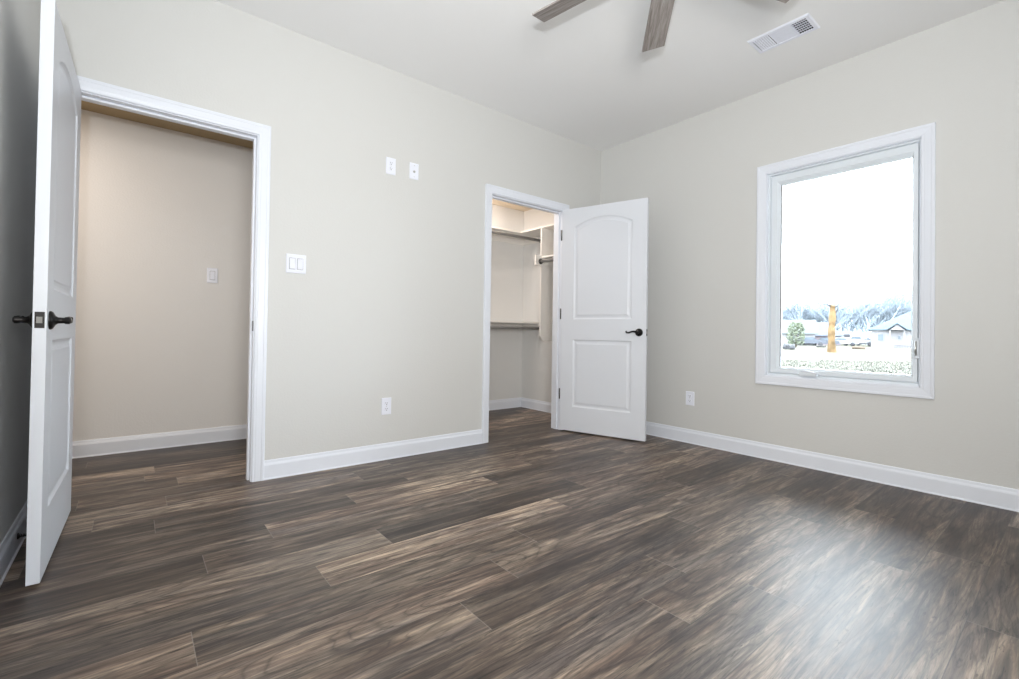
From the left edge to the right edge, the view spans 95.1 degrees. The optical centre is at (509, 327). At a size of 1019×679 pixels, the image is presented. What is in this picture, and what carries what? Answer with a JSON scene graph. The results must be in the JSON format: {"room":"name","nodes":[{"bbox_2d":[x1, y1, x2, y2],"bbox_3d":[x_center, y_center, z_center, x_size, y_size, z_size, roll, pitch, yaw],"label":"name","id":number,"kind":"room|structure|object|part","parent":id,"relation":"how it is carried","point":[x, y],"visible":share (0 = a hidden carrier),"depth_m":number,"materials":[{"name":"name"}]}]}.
{"room":"empty bedroom","nodes":[
{"label":"empty bedroom","id":0,"kind":"room"},
{"bbox_2d":[0,0,40,543],"bbox_3d":[-0.936,-0.541,0.531,0.100,2.860,4.160,1,-1,-39],"label":"wall","id":1,"kind":"structure","parent":0,"point":[19,19],"depth_m":1.79,"materials":[{"name":"grey paint"}]},
{"bbox_2d":[0,499,27,586],"bbox_3d":[-0.936,0.833,0.584,0.018,0.114,4.040,1,-1,-39],"label":"baseboard","id":2,"kind":"structure","parent":1,"relation":"attached to","point":[10,545],"depth_m":1.78,"materials":[{"name":"white paint"}]},
{"bbox_2d":[17,533,26,538],"bbox_3d":[-1.921,0.827,1.871,0.075,0.024,0.024,1,-1,-39],"label":"door stop","id":3,"kind":"object","parent":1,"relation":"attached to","point":[18,534],"visible":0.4,"depth_m":1.85,"materials":[{"name":"black metal"}]},
{"bbox_2d":[73,109,523,440],"bbox_3d":[-2.056,-0.342,3.972,5.900,2.505,0.100,1,-1,-39],"label":"wall","id":4,"kind":"structure","parent":0,"point":[160,347],"depth_m":3.50,"materials":[{"name":"white paint"}]},
{"bbox_2d":[72,424,246,458],"bbox_3d":[-2.799,0.835,3.297,3.740,0.114,0.018,1,-1,-39],"label":"baseboard","id":5,"kind":"structure","parent":4,"relation":"attached to","point":[114,445],"depth_m":3.44,"materials":[{"name":"white paint"}]},
{"bbox_2d":[207,268,217,282],"bbox_3d":[-2.339,-0.410,3.671,0.072,0.117,0.012,1,-1,-39],"label":"light switch","id":6,"kind":"object","parent":4,"relation":"attached to","point":[212,273],"visible":1,"depth_m":3.67,"materials":[{"name":"white plastic"}]},
{"bbox_2d":[489,397,521,410],"bbox_3d":[-0.555,0.890,5.110,1.810,0.114,0.018,1,-1,-39],"label":"baseboard","id":7,"kind":"structure","parent":4,"relation":"attached to","point":[498,404],"depth_m":5.51,"materials":[{"name":"white paint"}]},
{"bbox_2d":[490,320,538,326],"bbox_3d":[-0.430,-0.039,4.984,1.810,0.082,0.370,1,-1,-39],"label":"closet shelf","id":8,"kind":"object","parent":4,"relation":"attached to","point":[492,323],"visible":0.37,"depth_m":5.44,"materials":[{"name":"white paint"}]},
{"bbox_2d":[490,326,538,329],"bbox_3d":[-0.343,-0.008,4.874,1.810,0.059,0.060,1,-1,-39],"label":"clothes rod","id":9,"kind":"object","parent":8,"relation":"attached to","point":[491,327],"visible":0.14,"depth_m":5.18,"materials":[{"name":"grey metal"}]},
{"bbox_2d":[492,223,553,245],"bbox_3d":[-0.174,-1.060,4.697,1.810,0.084,1.136,1,-1,-39],"label":"closet shelf","id":10,"kind":"object","parent":4,"relation":"attached to","point":[535,232],"visible":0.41,"depth_m":5.39,"materials":[{"name":"white paint"}]},
{"bbox_2d":[492,230,540,241],"bbox_3d":[-0.327,-1.031,4.886,1.810,0.059,0.060,1,-1,-39],"label":"clothes rod","id":11,"kind":"object","parent":10,"relation":"attached to","point":[493,231],"visible":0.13,"depth_m":5.19,"materials":[{"name":"grey"}]},
{"bbox_2d":[81,100,531,210],"bbox_3d":[-1.680,-1.534,3.544,5.900,0.120,1.236,1,-1,-39],"label":"ceiling","id":12,"kind":"structure","parent":0,"point":[88,106],"depth_m":3.45,"materials":[{"name":"beige paint"}]},
{"bbox_2d":[55,0,600,459],"bbox_3d":[-1.295,-0.519,2.989,5.840,2.860,0.114,1,-1,-39],"label":"wall","id":13,"kind":"structure","parent":0,"point":[388,302],"depth_m":3.12,"materials":[{"name":"grey paint"}]},
{"bbox_2d":[12,0,81,585],"bbox_3d":[-1.862,-0.132,1.925,0.149,2.022,0.830,1,-1,-38],"label":"door","id":14,"kind":"structure","parent":13,"relation":"in","point":[52,320],"depth_m":1.70,"materials":[{"name":"white paint"}]},
{"bbox_3d":[-1.689,-0.027,1.623,0.057,0.066,0.066,1,-1,-38],"label":"handle","id":15,"kind":"part","parent":14,"relation":"part of","materials":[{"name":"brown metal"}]},
{"bbox_3d":[-1.615,-0.026,1.603,0.025,0.056,0.002,1,-1,-38],"label":"latch plate","id":16,"kind":"part","parent":14,"relation":"part of","materials":[{"name":"metal"}]},
{"bbox_3d":[-1.616,-0.025,1.679,0.057,0.066,0.066,1,-1,-38],"label":"handle","id":17,"kind":"part","parent":14,"relation":"part of","materials":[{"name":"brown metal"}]},
{"bbox_2d":[77,75,270,481],"bbox_3d":[-1.855,-0.157,2.536,0.948,2.109,0.152,1,-1,-39],"label":"trim","id":18,"kind":"structure","parent":13,"relation":"attached to","point":[93,91],"depth_m":2.75,"materials":[{"name":"white paint"}]},
{"bbox_2d":[286,253,305,273],"bbox_3d":[-1.320,-0.394,2.887,0.116,0.117,0.012,1,-1,-39],"label":"light switch","id":19,"kind":"object","parent":13,"relation":"attached to","point":[295,263],"visible":1,"depth_m":2.88,"materials":[{"name":"white plastic"}]},
{"bbox_2d":[264,429,482,479],"bbox_3d":[-0.841,0.865,3.272,1.593,0.114,0.018,1,-1,-39],"label":"baseboard","id":20,"kind":"structure","parent":13,"relation":"attached to","point":[314,462],"depth_m":3.15,"materials":[{"name":"white paint"}]},
{"bbox_2d":[381,397,390,414],"bbox_3d":[-0.861,0.550,3.262,0.072,0.117,0.008,1,-1,-39],"label":"power outlet","id":21,"kind":"object","parent":13,"relation":"attached to","point":[385,402],"visible":1,"depth_m":3.26,"materials":[{"name":"white plastic"}]},
{"bbox_2d":[386,157,395,175],"bbox_3d":[-0.834,-1.137,3.282,0.072,0.117,0.008,1,-1,-39],"label":"power outlet","id":22,"kind":"object","parent":13,"relation":"attached to","point":[390,162],"visible":1,"depth_m":3.28,"materials":[{"name":"white plastic"}]},
{"bbox_2d":[409,162,418,179],"bbox_3d":[-0.692,-1.138,3.392,0.072,0.117,0.016,1,-1,-39],"label":"cable plate","id":23,"kind":"object","parent":13,"relation":"attached to","point":[413,168],"visible":1,"depth_m":3.39,"materials":[{"name":"white plastic"}]},
{"bbox_2d":[482,183,568,442],"bbox_3d":[0.128,-0.108,4.138,0.965,2.109,0.152,1,-1,-39],"label":"trim","id":24,"kind":"structure","parent":13,"relation":"attached to","point":[491,191],"depth_m":4.09,"materials":[{"name":"white paint"}]},
{"bbox_2d":[559,197,648,440],"bbox_3d":[0.817,-0.073,4.114,0.817,2.030,0.149,0,-1,34],"label":"door","id":25,"kind":"structure","parent":13,"relation":"in","point":[604,309],"depth_m":4.08,"materials":[{"name":"white paint"}]},
{"bbox_3d":[1.070,0.041,3.885,0.066,0.066,0.057,0,-1,34],"label":"handle","id":26,"kind":"part","parent":25,"relation":"part of","materials":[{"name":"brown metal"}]},
{"bbox_2d":[0,407,1018,678],"bbox_3d":[-0.406,0.912,1.829,5.820,0.001,5.410,1,-1,-39],"label":"floor","id":27,"kind":"structure","parent":0,"point":[536,550],"depth_m":1.76,"materials":[{"name":"plastic"}]},
{"bbox_2d":[521,209,553,402],"bbox_3d":[0.572,-0.227,5.301,0.140,2.385,1.136,1,-1,-39],"label":"wall","id":28,"kind":"structure","parent":0,"point":[536,384],"depth_m":5.54,"materials":[{"name":"white paint"}]},
{"bbox_2d":[521,397,550,412],"bbox_3d":[0.497,0.907,5.233,0.018,0.114,1.122,1,-1,-39],"label":"baseboard","id":29,"kind":"structure","parent":28,"relation":"attached to","point":[533,404],"depth_m":5.45,"materials":[{"name":"white paint"}]},
{"bbox_2d":[535,228,553,340],"bbox_3d":[0.418,-0.461,5.083,0.382,1.215,0.019,1,-1,-39],"label":"divider","id":30,"kind":"object","parent":28,"relation":"attached to","point":[547,236],"visible":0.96,"depth_m":5.06,"materials":[{"name":"white paint"}]},
{"bbox_2d":[539,258,552,263],"bbox_3d":[0.486,-0.709,4.813,0.060,0.059,0.486,1,-1,-39],"label":"clothes rod","id":31,"kind":"object","parent":30,"relation":"attached to","point":[541,261],"visible":0.5,"depth_m":4.93,"materials":[{"name":"grey metal"}]},
{"bbox_2d":[541,254,552,258],"bbox_3d":[0.613,-0.752,4.915,0.300,0.019,0.486,1,-1,-39],"label":"closet shelf","id":32,"kind":"object","parent":28,"relation":"attached to","point":[547,256],"visible":0.21,"depth_m":4.96,"materials":[{"name":"white paint"}]},
{"bbox_2d":[215,0,1003,150],"bbox_3d":[0.693,-1.871,1.846,4.235,0.120,4.160,1,-1,-39],"label":"ceiling","id":33,"kind":"structure","parent":0,"point":[583,75],"depth_m":2.98,"materials":[{"name":"white paint"}]},
{"bbox_2d":[532,0,788,51],"bbox_3d":[0.664,-1.634,1.871,1.314,0.356,1.376,1,-1,-39],"label":"ceiling fan","id":34,"kind":"object","parent":33,"relation":"hanging from","point":[660,11],"visible":1,"depth_m":2.28,"materials":[{"name":"grey wood"}]},
{"bbox_3d":[0.333,-1.531,2.147,0.520,0.008,0.125,0,15,40],"label":"blade","id":35,"kind":"part","parent":34,"relation":"part of","materials":[{"name":"brown wood"}]},
{"bbox_3d":[0.737,-1.524,2.293,0.125,0.008,0.519,-15,-3,10],"label":"blade","id":36,"kind":"part","parent":34,"relation":"part of","materials":[{"name":"grey wood"}]},
{"bbox_2d":[747,13,819,53],"bbox_3d":[1.664,-1.781,2.840,0.192,0.008,0.342,1,-1,-39],"label":"ceiling vent","id":37,"kind":"object","parent":33,"relation":"in","point":[802,25],"visible":1,"depth_m":2.82,"materials":[{"name":"white plastic"}]},
{"bbox_2d":[600,0,1018,489],"bbox_3d":[2.264,-0.463,3.117,0.140,2.860,4.160,1,-1,-39],"label":"wall","id":38,"kind":"structure","parent":0,"point":[697,174],"depth_m":3.02,"materials":[{"name":"grey paint"}]},
{"bbox_2d":[686,391,693,405],"bbox_3d":[1.509,0.593,3.902,0.008,0.115,0.075,1,-1,-39],"label":"power outlet","id":39,"kind":"object","parent":38,"relation":"attached to","point":[689,395],"visible":1,"depth_m":3.90,"materials":[{"name":"white plastic"}]},
{"bbox_2d":[646,421,1018,511],"bbox_3d":[2.155,0.908,3.086,0.018,0.114,4.046,1,-1,-39],"label":"baseboard","id":40,"kind":"structure","parent":38,"relation":"attached to","point":[1001,497],"depth_m":2.99,"materials":[{"name":"white paint"}]},
{"bbox_2d":[755,122,935,399],"bbox_3d":[2.218,-0.391,3.149,0.149,1.620,1.000,1,-1,-39],"label":"window","id":41,"kind":"structure","parent":38,"relation":"in","point":[918,143],"depth_m":3.04,"materials":[{"name":"white paint"}]},
{"bbox_3d":[2.434,0.124,2.794,0.020,0.086,0.012,1,-1,-39],"label":"lock lever","id":42,"kind":"part","parent":41,"relation":"part of","materials":[{"name":"silver metal"}]},
{"label":"outside","id":43,"kind":"structure","parent":0,"visible":0},
{"bbox_2d":[782,344,910,374],"bbox_3d":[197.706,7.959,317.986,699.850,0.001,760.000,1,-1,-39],"label":"lawn","id":44,"kind":"structure","parent":43,"point":[869,353],"depth_m":35.91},
{"bbox_2d":[782,343,788,348],"bbox_3d":[30.249,2.047,51.005,0.854,0.678,0.643,1,-1,-39],"label":"boulder","id":45,"kind":"object","parent":44,"relation":"on","point":[785,345],"visible":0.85,"depth_m":50.77,"materials":[{"name":"stone"}]},
{"bbox_2d":[788,345,795,349],"bbox_3d":[30.228,2.103,49.988,0.778,0.541,0.666,1,-1,-39],"label":"boulder","id":46,"kind":"object","parent":44,"relation":"on","point":[791,347],"visible":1,"depth_m":49.75,"materials":[{"name":"stone"}]},
{"bbox_2d":[782,304,802,319],"bbox_3d":[66.337,-1.584,111.651,6.533,10.490,8.045,1,-1,-5],"label":"bare tree","id":47,"kind":"object","parent":44,"relation":"on","point":[785,318],"visible":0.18,"depth_m":110.02,"materials":[{"name":"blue plant"}]},
{"bbox_2d":[786,322,805,346],"bbox_3d":[38.084,0.897,62.008,2.294,3.467,2.295,1,-1,15],"label":"evergreen tree","id":48,"kind":"object","parent":44,"relation":"on","point":[800,327],"visible":0.99,"depth_m":61.71,"materials":[{"name":"green plant"}]},
{"bbox_2d":[782,296,809,319],"bbox_3d":[63.994,-1.982,104.907,8.093,11.003,6.490,2,-1,-44],"label":"bare tree","id":49,"kind":"object","parent":44,"relation":"on","point":[798,306],"visible":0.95,"depth_m":103.96,"materials":[{"name":"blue plant"}]},
{"bbox_2d":[782,295,814,319],"bbox_3d":[67.137,-1.850,108.674,6.840,10.983,8.422,1,-1,-25],"label":"bare tree","id":50,"kind":"object","parent":44,"relation":"on","point":[808,304],"visible":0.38,"depth_m":107.63,"materials":[{"name":"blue plant"}]},
{"bbox_2d":[782,320,817,345],"bbox_3d":[47.830,0.818,81.011,9.150,4.350,7.800,1,-1,29],"label":"house","id":51,"kind":"structure","parent":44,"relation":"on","point":[811,329],"depth_m":77.90,"materials":[{"name":"white"}]},
{"bbox_2d":[786,288,836,318],"bbox_3d":[74.574,-2.939,114.654,11.520,13.538,12.714,1,-1,-9],"label":"bare tree","id":52,"kind":"object","parent":44,"relation":"on","point":[824,298],"visible":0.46,"depth_m":112.90,"materials":[{"name":"grey plant"}]},
{"bbox_2d":[798,337,826,345],"bbox_3d":[49.147,2.257,75.980,4.242,1.400,1.740,0,-1,33],"label":"car","id":53,"kind":"object","parent":44,"relation":"on","point":[808,340],"visible":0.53,"depth_m":75.21,"materials":[{"name":"paint"}]},
{"bbox_2d":[803,298,827,321],"bbox_3d":[72.357,-1.947,109.215,7.070,11.353,8.706,1,-1,-17],"label":"bare tree","id":54,"kind":"object","parent":44,"relation":"on","point":[807,298],"visible":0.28,"depth_m":108.74,"materials":[{"name":"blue plant"}]},
{"bbox_2d":[801,299,838,320],"bbox_3d":[72.020,-1.710,109.806,8.341,10.877,6.774,1,-1,-7],"label":"bare tree","id":55,"kind":"object","parent":44,"relation":"on","point":[808,318],"visible":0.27,"depth_m":109.51,"materials":[{"name":"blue plant"}]},
{"bbox_2d":[815,337,839,344],"bbox_3d":[51.904,2.310,77.003,4.242,1.400,1.740,0,-1,34],"label":"car","id":56,"kind":"object","parent":44,"relation":"on","point":[821,338],"visible":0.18,"depth_m":76.19,"materials":[{"name":"paint"}]},
{"bbox_2d":[809,298,846,321],"bbox_3d":[71.269,-1.474,104.525,9.631,10.254,8.726,0,-1,42],"label":"bare tree","id":57,"kind":"object","parent":44,"relation":"on","point":[821,319],"visible":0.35,"depth_m":103.68,"materials":[{"name":"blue plant"}]},
{"bbox_2d":[815,322,843,344],"bbox_3d":[59.661,1.121,89.627,7.100,4.300,8.800,0,-1,33],"label":"house","id":58,"kind":"structure","parent":44,"relation":"on","point":[822,327],"depth_m":86.52,"materials":[{"name":"brick"}]},
{"bbox_2d":[823,303,838,352],"bbox_3d":[29.717,-0.029,43.016,1.449,4.632,0.723,1,-1,0],"label":"trunk","id":59,"kind":"object","parent":44,"relation":"on","point":[831,347],"visible":0.99,"depth_m":42.81,"materials":[{"name":"orange wood"}]},
{"bbox_2d":[810,297,853,328],"bbox_3d":[69.194,-1.493,100.272,8.621,10.132,9.515,0,-1,30],"label":"bare tree","id":60,"kind":"object","parent":44,"relation":"on","point":[827,307],"visible":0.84,"depth_m":99.83,"materials":[{"name":"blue plant"}]},
{"bbox_2d":[816,296,858,331],"bbox_3d":[74.921,-1.741,106.922,9.326,10.960,10.293,0,-1,32],"label":"bare tree","id":61,"kind":"object","parent":44,"relation":"on","point":[837,321],"visible":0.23,"depth_m":106.45,"materials":[{"name":"grey plant"}]},
{"bbox_2d":[835,301,854,331],"bbox_3d":[79.454,-1.457,110.602,9.030,10.612,9.966,1,-1,-6],"label":"bare tree","id":62,"kind":"object","parent":44,"relation":"on","point":[841,329],"visible":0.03,"depth_m":110.50,"materials":[{"name":"grey plant"}]},
{"bbox_2d":[781,359,910,373],"bbox_3d":[17.362,1.799,22.227,17.731,0.130,9.626,1,-1,0],"label":"dry grass","id":63,"kind":"structure","parent":44,"relation":"on","point":[875,366],"depth_m":21.78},
{"bbox_2d":[835,338,858,345],"bbox_3d":[55.791,2.381,77.979,4.242,1.400,1.740,0,-1,36],"label":"car","id":64,"kind":"object","parent":44,"relation":"on","point":[842,340],"visible":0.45,"depth_m":77.11,"materials":[{"name":"white paint"}]},
{"bbox_2d":[829,299,868,331],"bbox_3d":[73.018,-1.713,101.429,6.679,10.724,8.224,1,-1,-10],"label":"bare tree","id":65,"kind":"object","parent":44,"relation":"on","point":[847,327],"visible":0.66,"depth_m":100.59,"materials":[{"name":"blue plant"}]},
{"bbox_2d":[839,303,864,331],"bbox_3d":[83.719,-1.643,114.565,6.982,11.212,8.598,1,-1,-1],"label":"bare tree","id":66,"kind":"object","parent":44,"relation":"on","point":[852,326],"visible":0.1,"depth_m":114.12,"materials":[{"name":"grey plant"}]},
{"bbox_2d":[840,332,865,338],"bbox_3d":[67.132,2.112,91.957,4.935,2.599,2.140,0,-1,36],"label":"camper","id":67,"kind":"object","parent":44,"relation":"on","point":[847,335],"visible":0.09,"depth_m":90.96,"materials":[{"name":"white paint"}]},
{"bbox_2d":[844,336,870,345],"bbox_3d":[59.716,2.283,79.976,5.344,1.760,1.940,0,-1,37],"label":"pickup truck","id":68,"kind":"object","parent":44,"relation":"on","point":[859,339],"visible":0.47,"depth_m":79.17,"materials":[{"name":"white paint"}]},
{"bbox_2d":[852,346,864,348],"bbox_3d":[42.648,2.462,56.986,1.328,0.358,0.384,0,-1,31],"label":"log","id":69,"kind":"object","parent":44,"relation":"on","point":[853,347],"visible":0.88,"depth_m":56.92,"materials":[{"name":"wood"}]},
{"bbox_2d":[842,297,883,334],"bbox_3d":[79.583,-1.518,104.309,6.601,10.599,8.128,1,-1,-33],"label":"bare tree","id":70,"kind":"object","parent":44,"relation":"on","point":[863,325],"visible":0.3,"depth_m":103.96,"materials":[{"name":"grey plant"}]},
{"bbox_2d":[839,294,887,331],"bbox_3d":[78.285,-1.865,104.221,9.575,11.252,10.567,1,-1,-1],"label":"bare tree","id":71,"kind":"object","parent":44,"relation":"on","point":[857,327],"visible":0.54,"depth_m":103.50,"materials":[{"name":"grey plant"}]},
{"bbox_2d":[856,338,870,345],"bbox_3d":[64.461,2.582,84.003,4.242,1.400,1.740,0,-1,38],"label":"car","id":72,"kind":"object","parent":44,"relation":"on","point":[864,338],"visible":0.24,"depth_m":83.61,"materials":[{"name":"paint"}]},
{"bbox_2d":[846,298,888,337],"bbox_3d":[78.691,-1.541,101.745,6.193,10.499,7.722,1,-1,-31],"label":"bare tree","id":73,"kind":"object","parent":44,"relation":"on","point":[868,321],"visible":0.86,"depth_m":101.40,"materials":[{"name":"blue plant"}]},
{"bbox_2d":[853,292,902,325],"bbox_3d":[87.046,-2.419,109.197,10.850,12.751,11.975,1,-1,15],"label":"bare tree","id":74,"kind":"object","parent":44,"relation":"on","point":[880,321],"visible":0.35,"depth_m":108.31,"materials":[{"name":"grey plant"}]},
{"bbox_2d":[868,286,902,324],"bbox_3d":[92.816,-3.116,114.727,8.484,14.382,10.579,0,-1,42],"label":"bare tree","id":75,"kind":"object","parent":44,"relation":"on","point":[881,296],"visible":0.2,"depth_m":115.78,"materials":[{"name":"grey plant"}]},
{"bbox_2d":[867,311,910,347],"bbox_3d":[63.222,0.164,70.820,13.900,5.900,11.500,0,-1,39],"label":"house","id":76,"kind":"structure","parent":44,"relation":"on","point":[895,332],"depth_m":70.69,"materials":[{"name":"white"}]},
{"bbox_3d":[56.679,1.493,71.222,0.654,0.950,0.030,0,-1,39],"label":"pane","id":77,"kind":"part","parent":76,"relation":"part of","materials":[{"name":"glass"}]},
{"bbox_2d":[867,287,911,320],"bbox_3d":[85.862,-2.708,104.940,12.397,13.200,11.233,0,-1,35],"label":"bare tree","id":78,"kind":"object","parent":44,"relation":"on","point":[899,305],"visible":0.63,"depth_m":103.91,"materials":[{"name":"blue plant"}]},
{"bbox_2d":[870,283,911,319],"bbox_3d":[92.735,-3.383,113.630,9.326,14.974,11.483,1,-1,-3],"label":"bare tree","id":79,"kind":"object","parent":44,"relation":"on","point":[896,283],"visible":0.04,"depth_m":110.47,"materials":[{"name":"grey plant"}]},
{"bbox_2d":[874,296,911,317],"bbox_3d":[87.637,-2.077,105.639,9.015,11.999,8.168,1,-1,30],"label":"bare tree","id":80,"kind":"object","parent":44,"relation":"on","point":[892,308],"visible":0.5,"depth_m":104.90,"materials":[{"name":"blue plant"}]}
]}

